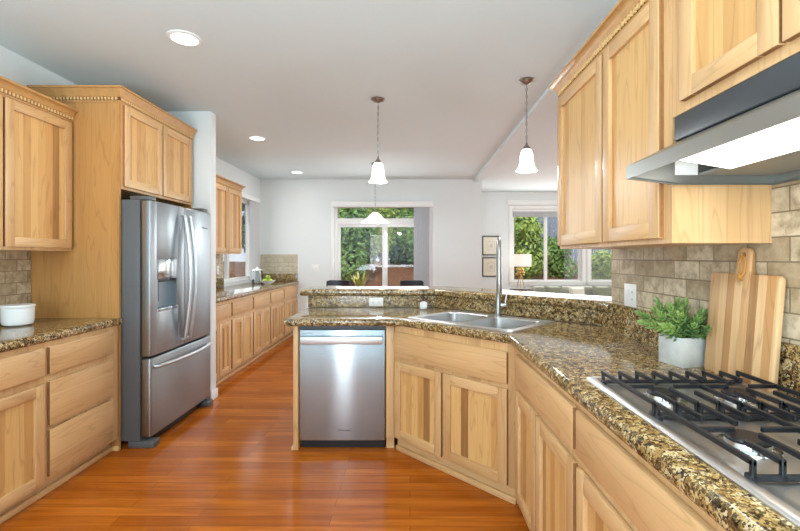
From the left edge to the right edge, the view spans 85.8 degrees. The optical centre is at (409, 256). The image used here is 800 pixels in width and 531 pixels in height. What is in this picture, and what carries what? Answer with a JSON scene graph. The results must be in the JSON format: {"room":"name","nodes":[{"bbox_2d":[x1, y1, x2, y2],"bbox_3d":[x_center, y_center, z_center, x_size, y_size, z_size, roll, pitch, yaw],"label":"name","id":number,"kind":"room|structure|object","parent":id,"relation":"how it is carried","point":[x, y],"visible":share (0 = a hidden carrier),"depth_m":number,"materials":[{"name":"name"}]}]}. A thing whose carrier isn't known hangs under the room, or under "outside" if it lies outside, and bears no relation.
{"room":"kitchen","nodes":[
{"label":"kitchen","id":0,"kind":"room"},
{"bbox_2d":[0,45,259,286],"bbox_3d":[-2.725,-0.010,2.275,0.150,2.720,10.950,0,0,0],"label":"wall","id":1,"kind":"structure","parent":0,"point":[14,67],"depth_m":3.16,"materials":[{"name":"white paint"}]},
{"bbox_2d":[0,251,30,304],"bbox_3d":[-2.645,0.141,2.222,0.008,0.363,1.544,0,0,0],"label":"tile backsplash","id":2,"kind":"structure","parent":1,"relation":"attached to","point":[15,266],"depth_m":2.88,"materials":[{"name":"tile"}]},
{"bbox_2d":[0,76,78,250],"bbox_3d":[-2.477,-0.532,2.518,0.340,0.980,0.955,0,0,0],"label":"upper cabinet","id":3,"kind":"object","parent":1,"relation":"attached to","point":[36,128],"visible":1,"depth_m":2.69,"materials":[{"name":"brown wood"}]},
{"bbox_2d":[216,254,222,277],"bbox_3d":[-2.645,0.126,5.117,0.008,0.333,1.925,0,0,0],"label":"tile backsplash","id":4,"kind":"structure","parent":1,"relation":"attached to","point":[219,257],"depth_m":5.98,"materials":[{"name":"tile"}]},
{"bbox_2d":[216,174,245,253],"bbox_3d":[-2.477,-0.514,5.098,0.340,0.945,1.885,0,0,0],"label":"upper cabinet","id":5,"kind":"object","parent":1,"relation":"attached to","point":[228,192],"visible":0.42,"depth_m":5.54,"materials":[{"name":"brown wood"}]},
{"bbox_2d":[224,199,248,281],"bbox_3d":[-2.720,-0.280,6.710,0.050,1.300,1.220,0,0,0],"label":"window","id":6,"kind":"structure","parent":1,"relation":"in","point":[226,256],"depth_m":6.57,"materials":[{"name":"white"}]},
{"bbox_2d":[241,192,259,280],"bbox_3d":[-2.603,-0.301,6.740,0.085,1.378,1.240,0,0,0],"label":"window blind","id":7,"kind":"object","parent":6,"relation":"attached to","point":[254,203],"visible":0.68,"depth_m":7.09,"materials":[{"name":"white"}]},
{"bbox_2d":[166,111,215,398],"bbox_3d":[-2.260,-0.010,4.090,0.780,2.720,0.120,0,0,0],"label":"wall partition","id":8,"kind":"structure","parent":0,"point":[204,122],"depth_m":4.03,"materials":[{"name":"white paint"}]},
{"bbox_2d":[210,387,217,399],"bbox_3d":[-1.863,1.305,4.090,0.015,0.090,0.140,0,0,0],"label":"baseboard","id":9,"kind":"structure","parent":8,"relation":"attached to","point":[214,393],"depth_m":4.08,"materials":[{"name":"white wood"}]},
{"bbox_2d":[0,335,528,530],"bbox_3d":[1.450,1.410,3.050,8.500,0.120,12.500,0,0,0],"label":"floor","id":10,"kind":"structure","parent":0,"point":[230,464],"depth_m":2.56,"materials":[{"name":"brown wood"}]},
{"bbox_2d":[0,343,44,523],"bbox_3d":[-2.319,0.912,1.927,0.622,0.876,0.913,0,0,0],"label":"base cabinet","id":11,"kind":"object","parent":10,"relation":"on","point":[22,370],"visible":1,"depth_m":2.24,"materials":[{"name":"brown wood"}]},
{"bbox_2d":[0,318,121,352],"bbox_3d":[-2.326,0.448,2.223,0.643,0.050,1.546,0,0,0],"label":"countertop","id":12,"kind":"structure","parent":11,"relation":"on","point":[43,330],"depth_m":2.54,"materials":[{"name":"stone"}]},
{"bbox_2d":[0,303,35,326],"bbox_3d":[-2.435,0.358,2.670,0.172,0.129,0.172,0,0,0],"label":"canister","id":13,"kind":"object","parent":12,"relation":"on","point":[21,314],"visible":1,"depth_m":2.61,"materials":[{"name":"white ceramic"}]},
{"bbox_2d":[34,325,117,499],"bbox_3d":[-2.319,0.912,2.685,0.622,0.876,0.600,0,0,0],"label":"base cabinet","id":14,"kind":"object","parent":10,"relation":"on","point":[81,376],"visible":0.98,"depth_m":2.62,"materials":[{"name":"brown wood"}]},
{"bbox_2d":[27,85,196,450],"bbox_3d":[-2.312,0.085,3.475,0.665,2.530,1.050,0,0,0],"label":"tall cabinet","id":15,"kind":"object","parent":10,"relation":"on","point":[124,145],"visible":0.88,"depth_m":3.00,"materials":[{"name":"brown wood"}]},
{"bbox_2d":[121,196,212,447],"bbox_3d":[-2.180,0.458,3.493,0.860,1.785,0.925,0,0,0],"label":"refrigerator","id":16,"kind":"object","parent":10,"relation":"on","point":[165,248],"visible":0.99,"depth_m":3.16,"materials":[{"name":"grey metal"}]},
{"bbox_2d":[216,300,230,385],"bbox_3d":[-2.299,0.912,4.474,0.642,0.876,0.618,0,0,0],"label":"base cabinet","id":17,"kind":"object","parent":10,"relation":"on","point":[223,309],"visible":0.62,"depth_m":4.59,"materials":[{"name":"brown wood"}]},
{"bbox_2d":[216,281,298,302],"bbox_3d":[-2.307,0.448,5.875,0.683,0.050,3.445,0,0,0],"label":"countertop","id":18,"kind":"structure","parent":17,"relation":"on","point":[227,293],"depth_m":5.77,"materials":[{"name":"stone"}]},
{"bbox_2d":[216,278,223,287],"bbox_3d":[-2.639,0.357,5.117,0.020,0.129,1.925,0,0,0],"label":"backsplash strip","id":19,"kind":"object","parent":18,"relation":"on","point":[219,281],"visible":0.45,"depth_m":5.93,"materials":[{"name":"tile"}]},
{"bbox_2d":[252,267,262,283],"bbox_3d":[-2.430,0.287,6.850,0.160,0.270,0.160,0,0,0],"label":"glass jar","id":20,"kind":"object","parent":18,"relation":"on","point":[257,269],"visible":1,"depth_m":6.82,"materials":[{"name":"glass"}]},
{"bbox_2d":[260,280,275,283],"bbox_3d":[-2.220,0.395,6.720,0.236,0.056,0.236,0,0,0],"label":"fruit bowl","id":21,"kind":"object","parent":18,"relation":"on","point":[273,281],"visible":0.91,"depth_m":6.65,"materials":[{"name":"white ceramic"}]},
{"bbox_2d":[260,274,297,280],"bbox_3d":[-2.316,0.357,7.589,0.662,0.129,0.020,0,0,0],"label":"backsplash strip","id":22,"kind":"object","parent":18,"relation":"on","point":[278,277],"visible":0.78,"depth_m":7.58,"materials":[{"name":"stone"}]},
{"bbox_2d":[226,295,252,377],"bbox_3d":[-2.299,0.912,5.114,0.642,0.876,0.658,0,0,0],"label":"base cabinet","id":23,"kind":"object","parent":10,"relation":"on","point":[241,318],"visible":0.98,"depth_m":5.05,"materials":[{"name":"brown wood"}]},
{"bbox_2d":[248,291,269,362],"bbox_3d":[-2.299,0.912,5.779,0.642,0.876,0.668,0,0,0],"label":"base cabinet","id":24,"kind":"object","parent":10,"relation":"on","point":[261,301],"visible":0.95,"depth_m":5.73,"materials":[{"name":"brown wood"}]},
{"bbox_2d":[266,287,283,350],"bbox_3d":[-2.299,0.912,6.442,0.642,0.876,0.654,0,0,0],"label":"base cabinet","id":25,"kind":"object","parent":10,"relation":"on","point":[276,304],"visible":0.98,"depth_m":6.38,"materials":[{"name":"brown wood"}]},
{"bbox_2d":[280,284,297,342],"bbox_3d":[-2.299,0.912,7.183,0.642,0.876,0.826,0,0,0],"label":"base cabinet","id":26,"kind":"object","parent":10,"relation":"on","point":[290,300],"visible":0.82,"depth_m":7.12,"materials":[{"name":"brown wood"}]},
{"bbox_2d":[291,326,301,450],"bbox_3d":[-0.803,0.912,3.317,0.046,0.876,0.655,0,0,0],"label":"cabinet filler","id":27,"kind":"object","parent":10,"relation":"on","point":[297,443],"visible":0.39,"depth_m":3.00,"materials":[{"name":"brown wood"}]},
{"bbox_2d":[326,280,349,285],"bbox_3d":[-1.200,0.870,6.984,0.420,0.960,0.507,0,0,0],"label":"dining chair","id":28,"kind":"object","parent":10,"relation":"on","point":[330,282],"visible":0.14,"depth_m":7.21,"materials":[{"name":"grey metal"}]},
{"bbox_2d":[299,326,385,446],"bbox_3d":[-0.473,0.914,3.266,0.602,0.864,0.628,0,0,0],"label":"dishwasher","id":29,"kind":"object","parent":10,"relation":"on","point":[342,369],"visible":0.99,"depth_m":3.00,"materials":[{"name":"grey metal"}]},
{"bbox_2d":[386,326,393,447],"bbox_3d":[-0.140,0.912,3.027,0.055,0.876,0.055,0,0,0],"label":"filler panel","id":30,"kind":"object","parent":10,"relation":"on","point":[389,329],"visible":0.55,"depth_m":3.00,"materials":[{"name":"brown wood"}]},
{"bbox_2d":[400,280,423,285],"bbox_3d":[0.030,0.870,6.984,0.420,0.960,0.507,0,0,0],"label":"dining chair","id":31,"kind":"object","parent":10,"relation":"on","point":[403,282],"visible":0.14,"depth_m":7.21,"materials":[{"name":"grey metal"}]},
{"bbox_2d":[394,326,517,504],"bbox_3d":[0.400,0.912,2.836,0.955,0.876,0.522,0,0,45],"label":"base cabinet","id":32,"kind":"object","parent":10,"relation":"on","point":[454,395],"visible":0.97,"depth_m":2.59,"materials":[{"name":"brown wood"}]},
{"bbox_2d":[510,288,530,290],"bbox_3d":[2.200,0.988,8.550,0.410,0.726,0.410,0,0,0],"label":"end table","id":33,"kind":"object","parent":10,"relation":"on","point":[521,289],"visible":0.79,"depth_m":8.51,"materials":[{"name":"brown wood"}]},
{"bbox_2d":[510,252,530,288],"bbox_3d":[2.200,0.259,8.550,0.410,0.726,0.410,0,0,0],"label":"table lamp","id":34,"kind":"object","parent":33,"relation":"on","point":[522,260],"visible":1,"depth_m":8.40,"materials":[{"name":"white fabric"}]},
{"bbox_2d":[515,348,579,530],"bbox_3d":[0.854,0.912,1.873,0.622,0.876,0.885,0,0,0],"label":"base cabinet","id":35,"kind":"object","parent":10,"relation":"on","point":[546,460],"visible":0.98,"depth_m":1.78,"materials":[{"name":"brown wood"}]},
{"bbox_2d":[532,286,611,296],"bbox_3d":[3.750,0.975,8.565,2.400,0.750,0.870,0,0,0],"label":"sofa","id":36,"kind":"object","parent":10,"relation":"on","point":[588,290],"visible":0.04,"depth_m":8.75,"materials":[{"name":"grey fabric"}]},
{"bbox_2d":[544,286,561,292],"bbox_3d":[2.870,0.750,8.580,0.350,0.345,0.204,0,0,0],"label":"throw pillow","id":37,"kind":"object","parent":36,"relation":"on","point":[548,289],"visible":0.47,"depth_m":8.53,"materials":[{"name":"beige fabric"}]},
{"bbox_2d":[568,287,584,294],"bbox_3d":[3.330,0.760,8.560,0.330,0.326,0.202,0,0,-8],"label":"throw pillow","id":38,"kind":"object","parent":36,"relation":"on","point":[572,290],"visible":0.43,"depth_m":8.51,"materials":[{"name":"beige fabric"}]},
{"bbox_2d":[592,286,610,296],"bbox_3d":[3.830,0.750,8.580,0.350,0.345,0.204,0,0,6],"label":"throw pillow","id":39,"kind":"object","parent":36,"relation":"on","point":[597,290],"visible":0.62,"depth_m":8.53,"materials":[{"name":"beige fabric"}]},
{"bbox_2d":[576,405,725,530],"bbox_3d":[0.854,0.912,0.963,0.622,0.876,0.930,0,0,0],"label":"base cabinet","id":40,"kind":"object","parent":10,"relation":"on","point":[617,489],"visible":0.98,"depth_m":1.12,"materials":[{"name":"brown wood"}]},
{"bbox_2d":[284,307,799,530],"bbox_3d":[0.157,0.448,2.049,2.033,0.050,3.197,0,0,0],"label":"countertop","id":41,"kind":"structure","parent":40,"relation":"on","point":[568,353],"depth_m":1.65,"materials":[{"name":"stone"}]},
{"bbox_2d":[419,296,426,308],"bbox_3d":[0.108,0.369,3.500,0.065,0.107,0.062,0,0,0],"label":"soap bottle","id":42,"kind":"object","parent":41,"relation":"on","point":[423,305],"visible":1,"depth_m":3.48,"materials":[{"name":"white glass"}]},
{"bbox_2d":[407,310,554,331],"bbox_3d":[0.464,0.516,2.896,0.838,0.198,0.559,0,0,45],"label":"sink","id":43,"kind":"object","parent":41,"relation":"in","point":[504,323],"visible":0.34,"depth_m":2.95,"materials":[{"name":"metal"}]},
{"bbox_2d":[494,237,507,315],"bbox_3d":[0.635,0.138,2.986,0.094,0.558,0.198,0,0,9],"label":"faucet","id":44,"kind":"object","parent":41,"relation":"on","point":[498,304],"visible":1,"depth_m":2.91,"materials":[{"name":"silver metal"}]},
{"bbox_2d":[634,296,711,367],"bbox_3d":[1.044,0.288,1.679,0.314,0.269,0.192,0,0,-4],"label":"potted succulent","id":45,"kind":"object","parent":41,"relation":"on","point":[682,343],"visible":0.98,"depth_m":1.66,"materials":[{"name":"green plant"}]},
{"bbox_2d":[587,370,799,528],"bbox_3d":[0.854,0.399,1.055,0.498,0.047,0.870,0,0,0],"label":"gas cooktop","id":46,"kind":"object","parent":41,"relation":"in","point":[749,434],"visible":1,"depth_m":1.06,"materials":[{"name":"metal"}]},
{"bbox_2d":[704,247,785,392],"bbox_3d":[1.136,0.195,1.472,0.056,0.457,0.304,0,0,0],"label":"cutting board","id":47,"kind":"object","parent":41,"relation":"on","point":[746,310],"visible":0.98,"depth_m":1.44,"materials":[{"name":"brown wood"}]},
{"bbox_3d":[-0.550,0.978,6.300,1.600,0.745,0.800,0,0,0],"label":"dining table","id":48,"kind":"object","parent":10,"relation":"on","visible":0},
{"bbox_2d":[348,272,368,285],"bbox_3d":[-0.751,0.406,6.402,0.329,0.397,0.320,0,0,0],"label":"agave","id":49,"kind":"object","parent":48,"relation":"on","point":[356,280],"visible":0.47,"depth_m":6.37,"materials":[{"name":"green plant"}]},
{"bbox_2d":[0,0,618,191],"bbox_3d":[1.450,-1.495,3.050,8.500,0.250,12.500,0,0,0],"label":"ceiling","id":50,"kind":"structure","parent":0,"point":[301,76],"depth_m":3.08,"materials":[{"name":"white paint"}]},
{"bbox_2d":[166,30,201,46],"bbox_3d":[-1.410,-1.365,2.690,0.200,0.010,0.200,0,0,0],"label":"recessed light","id":51,"kind":"object","parent":50,"relation":"in","point":[181,37],"visible":1,"depth_m":2.69,"materials":[{"name":"white glass"}]},
{"bbox_2d":[248,136,265,140],"bbox_3d":[-1.760,-1.365,4.950,0.200,0.010,0.200,0,0,0],"label":"recessed light","id":52,"kind":"object","parent":50,"relation":"in","point":[255,138],"visible":1,"depth_m":4.95,"materials":[{"name":"white"}]},
{"bbox_2d":[291,171,302,173],"bbox_3d":[-1.820,-1.365,6.930,0.200,0.010,0.200,0,0,0],"label":"recessed light","id":53,"kind":"object","parent":50,"relation":"in","point":[295,172],"visible":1,"depth_m":6.94,"materials":[{"name":"white"}]},
{"bbox_2d":[361,163,388,223],"bbox_3d":[-0.510,-0.937,6.300,0.416,0.864,0.416,0,0,0],"label":"pendant lamp","id":54,"kind":"object","parent":50,"relation":"hanging from","point":[374,218],"visible":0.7,"depth_m":6.24,"materials":[{"name":"white glass"}]},
{"bbox_2d":[369,96,386,183],"bbox_3d":[-0.277,-1.010,3.730,0.160,0.720,0.160,0,0,0],"label":"pendant lamp","id":55,"kind":"object","parent":50,"relation":"hanging from","point":[377,177],"visible":1,"depth_m":3.70,"materials":[{"name":"white glass"}]},
{"bbox_2d":[473,89,557,180],"bbox_3d":[1.195,-1.353,5.045,0.150,0.035,5.110,0,0,0],"label":"beam","id":56,"kind":"structure","parent":50,"relation":"attached to","point":[549,98],"depth_m":4.51,"materials":[{"name":"white paint"}]},
{"bbox_2d":[516,77,536,172],"bbox_3d":[0.903,-1.018,3.330,0.160,0.702,0.160,0,0,0],"label":"pendant lamp","id":57,"kind":"object","parent":50,"relation":"hanging from","point":[526,165],"visible":1,"depth_m":3.30,"materials":[{"name":"white glass"}]},
{"bbox_2d":[260,179,481,312],"bbox_3d":[-0.690,-0.010,7.675,3.920,2.720,0.150,0,0,0],"label":"wall","id":58,"kind":"structure","parent":0,"point":[295,214],"depth_m":7.60,"materials":[{"name":"white paint"}]},
{"bbox_2d":[261,254,297,273],"bbox_3d":[-2.312,0.123,7.595,0.653,0.337,0.008,0,0,0],"label":"tile backsplash","id":59,"kind":"structure","parent":58,"relation":"attached to","point":[270,263],"depth_m":7.59,"materials":[{"name":"tile"}]},
{"bbox_2d":[312,265,317,270],"bbox_3d":[-1.680,0.195,7.595,0.118,0.118,0.009,0,0,0],"label":"light switch","id":60,"kind":"object","parent":58,"relation":"attached to","point":[314,267],"visible":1,"depth_m":7.59,"materials":[{"name":"white plastic"}]},
{"bbox_2d":[335,207,413,285],"bbox_3d":[-0.480,0.215,7.653,1.700,2.270,0.094,0,0,0],"label":"door","id":61,"kind":"structure","parent":58,"relation":"in","point":[339,222],"depth_m":7.62,"materials":[{"name":"white"}]},
{"bbox_2d":[332,201,432,285],"bbox_3d":[-0.480,0.163,7.540,1.760,2.275,0.080,0,0,0],"label":"vertical blind","id":62,"kind":"object","parent":58,"relation":"attached to","point":[423,210],"visible":0.78,"depth_m":7.52,"materials":[{"name":"white plastic"}]},
{"bbox_2d":[331,201,434,285],"bbox_3d":[-0.480,0.182,7.590,1.830,2.335,0.017,0,0,0],"label":"trim","id":63,"kind":"structure","parent":58,"relation":"attached to","point":[332,208],"depth_m":7.58,"materials":[{"name":"white wood"}]},
{"bbox_2d":[306,296,604,360],"bbox_3d":[0.332,0.839,3.350,2.523,1.022,0.670,0,0,29],"label":"wall","id":64,"kind":"structure","parent":0,"point":[306,296],"depth_m":3.65,"materials":[{"name":"white paint"}]},
{"bbox_2d":[300,286,611,312],"bbox_3d":[0.393,0.298,3.430,2.843,0.057,0.935,0,0,28],"label":"bar","id":65,"kind":"object","parent":64,"relation":"on","point":[602,303],"visible":0.74,"depth_m":3.41,"materials":[{"name":"stone"}]},
{"bbox_2d":[308,296,799,398],"bbox_3d":[0.660,0.344,2.368,1.218,0.157,3.791,0,0,-32],"label":"backsplash","id":66,"kind":"structure","parent":64,"relation":"attached to","point":[621,319],"depth_m":2.83,"materials":[{"name":"brown stone"}]},
{"bbox_2d":[369,298,382,305],"bbox_3d":[-0.285,0.378,3.624,0.118,0.072,0.008,0,0,0],"label":"wall outlet","id":67,"kind":"object","parent":66,"relation":"attached to","point":[372,301],"visible":1,"depth_m":3.62,"materials":[{"name":"white plastic"}]},
{"bbox_2d":[482,192,611,291],"bbox_3d":[3.410,-0.010,9.145,4.580,2.720,0.150,0,0,0],"label":"wall","id":68,"kind":"structure","parent":0,"point":[495,209],"depth_m":9.07,"materials":[{"name":"white paint"}]},
{"bbox_2d":[482,257,495,276],"bbox_3d":[1.710,0.210,9.057,0.380,0.410,0.022,0,0,0],"label":"picture frame","id":69,"kind":"object","parent":68,"relation":"attached to","point":[488,263],"visible":0.74,"depth_m":9.06,"materials":[{"name":"grey paper"}]},
{"bbox_2d":[482,236,499,254],"bbox_3d":[1.710,-0.240,9.057,0.380,0.410,0.022,0,0,0],"label":"picture frame","id":70,"kind":"object","parent":68,"relation":"attached to","point":[488,242],"visible":0.83,"depth_m":9.06,"materials":[{"name":"grey paper"}]},
{"bbox_2d":[507,200,556,204],"bbox_3d":[3.625,-1.145,9.055,3.150,0.110,0.029,0,0,0],"label":"trim","id":71,"kind":"structure","parent":68,"relation":"attached to","point":[509,202],"depth_m":9.04,"materials":[{"name":"white wood"}]},
{"bbox_2d":[509,206,586,284],"bbox_3d":[2.895,-0.240,9.102,1.630,1.680,0.145,0,0,0],"label":"window","id":72,"kind":"structure","parent":68,"relation":"in","point":[512,281],"depth_m":9.05,"materials":[{"name":"white"}]},
{"bbox_2d":[513,209,556,216],"bbox_3d":[2.895,-0.927,9.099,1.450,0.155,0.052,0,0,0],"label":"window blind","id":73,"kind":"object","parent":72,"relation":"attached to","point":[516,212],"visible":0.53,"depth_m":9.07,"materials":[{"name":"white"}]},
{"bbox_2d":[587,249,611,284],"bbox_3d":[4.450,-0.240,9.102,1.460,1.680,0.145,0,0,0],"label":"window","id":74,"kind":"structure","parent":68,"relation":"in","point":[589,281],"depth_m":9.05,"materials":[{"name":"white"}]},
{"bbox_2d":[659,333,705,367],"bbox_3d":[1.080,0.366,1.702,0.120,0.112,0.120,0,0,-12],"label":"pot","id":75,"kind":"object","parent":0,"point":[687,350],"depth_m":1.65,"materials":[{"name":"ceramic"}]},
{"bbox_3d":[1.240,-0.010,-0.280,0.130,2.720,5.540,0,0,0],"label":"wall","id":76,"kind":"structure","parent":0,"visible":0},
{"bbox_2d":[548,0,770,248],"bbox_3d":[0.984,-0.510,1.929,0.378,0.930,1.083,0,0,0],"label":"upper cabinet","id":77,"kind":"object","parent":76,"relation":"attached to","point":[614,102],"visible":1,"depth_m":1.64,"materials":[{"name":"brown wood"}]},
{"bbox_2d":[612,180,799,344],"bbox_3d":[1.170,-0.093,1.394,0.008,0.714,2.188,0,0,0],"label":"tile backsplash","id":78,"kind":"structure","parent":76,"relation":"attached to","point":[665,273],"depth_m":1.69,"materials":[{"name":"tile"}]},
{"bbox_2d":[624,283,636,307],"bbox_3d":[1.161,0.202,2.270,0.009,0.120,0.120,0,0,0],"label":"wall outlet","id":79,"kind":"object","parent":78,"relation":"attached to","point":[630,290],"visible":1,"depth_m":2.26,"materials":[{"name":"white plastic"}]},
{"bbox_2d":[626,52,799,184],"bbox_3d":[0.927,-0.338,0.992,0.475,0.216,0.760,0,0,0],"label":"range hood","id":80,"kind":"object","parent":76,"relation":"attached to","point":[748,133],"visible":1,"depth_m":1.10,"materials":[{"name":"grey metal"}]},
{"bbox_2d":[672,0,799,117],"bbox_3d":[0.984,-0.711,0.990,0.378,0.528,0.790,0,0,0],"label":"upper cabinet","id":81,"kind":"object","parent":76,"relation":"attached to","point":[718,45],"visible":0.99,"depth_m":1.15,"materials":[{"name":"brown wood"}]},
{"label":"outside","id":82,"kind":"structure","parent":0,"visible":0},
{"bbox_2d":[223,261,597,285],"bbox_3d":[1.000,0.884,16.850,30.000,1.267,18.000,0,0,0],"label":"ground","id":83,"kind":"structure","parent":82,"point":[397,273],"depth_m":13.07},
{"bbox_2d":[242,203,245,252],"bbox_3d":[-4.939,-2.223,17.979,4.711,5.254,3.772,0,0,0],"label":"tree","id":84,"kind":"object","parent":83,"relation":"on","point":[243,205],"visible":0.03,"depth_m":16.95,"materials":[{"name":"green plant"}]},
{"bbox_2d":[338,208,378,281],"bbox_3d":[-1.738,-0.517,12.377,1.731,2.517,1.676,0,0,0],"label":"shrub","id":85,"kind":"object","parent":83,"relation":"on","point":[354,240],"visible":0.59,"depth_m":11.85,"materials":[{"name":"green plant"}]},
{"bbox_2d":[347,241,376,263],"bbox_3d":[-2.208,-0.431,17.168,1.824,1.976,1.292,0,0,0],"label":"shrub","id":86,"kind":"object","parent":83,"relation":"on","point":[370,246],"visible":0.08,"depth_m":17.17,"materials":[{"name":"green plant"}]},
{"bbox_2d":[358,208,399,262],"bbox_3d":[-0.074,-2.530,20.592,5.036,5.888,3.716,0,0,0],"label":"tree","id":87,"kind":"object","parent":83,"relation":"on","point":[378,253],"visible":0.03,"depth_m":20.02,"materials":[{"name":"green plant"}]},
{"bbox_2d":[366,208,399,264],"bbox_3d":[-0.984,-1.148,15.170,1.358,3.003,1.240,0,0,0],"label":"shrub","id":88,"kind":"object","parent":83,"relation":"on","point":[384,212],"visible":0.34,"depth_m":14.85,"materials":[{"name":"green plant"}]},
{"bbox_2d":[380,228,413,264],"bbox_3d":[-0.153,-0.462,17.172,2.382,2.039,1.286,0,0,0],"label":"shrub","id":89,"kind":"object","parent":83,"relation":"on","point":[396,253],"visible":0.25,"depth_m":16.76,"materials":[{"name":"green plant"}]},
{"bbox_2d":[396,208,413,262],"bbox_3d":[0.226,-0.937,13.591,1.367,2.682,1.323,0,0,0],"label":"shrub","id":90,"kind":"object","parent":83,"relation":"on","point":[405,234],"visible":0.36,"depth_m":13.22,"materials":[{"name":"green plant"}]},
{"bbox_2d":[514,217,553,279],"bbox_3d":[3.154,-0.243,11.907,1.483,2.249,1.433,0,0,-16],"label":"shrub","id":91,"kind":"object","parent":83,"relation":"on","point":[527,231],"visible":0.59,"depth_m":11.41,"materials":[{"name":"green plant"}]},
{"bbox_2d":[536,235,577,278],"bbox_3d":[4.280,0.014,12.878,1.388,1.381,1.079,0,0,0],"label":"shrub","id":92,"kind":"object","parent":83,"relation":"on","point":[557,266],"visible":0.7,"depth_m":12.54,"materials":[{"name":"green plant"}]},
{"bbox_2d":[524,217,611,265],"bbox_3d":[6.250,-0.525,15.635,9.300,1.850,0.070,0,0,0],"label":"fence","id":93,"kind":"object","parent":83,"relation":"on","point":[551,221],"visible":0.04,"depth_m":15.60,"materials":[{"name":"white wood"}]},
{"bbox_2d":[591,249,611,279],"bbox_3d":[5.186,0.367,11.230,1.344,1.426,1.143,0,0,-3],"label":"shrub","id":94,"kind":"object","parent":83,"relation":"on","point":[603,263],"visible":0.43,"depth_m":10.85,"materials":[{"name":"green plant"}]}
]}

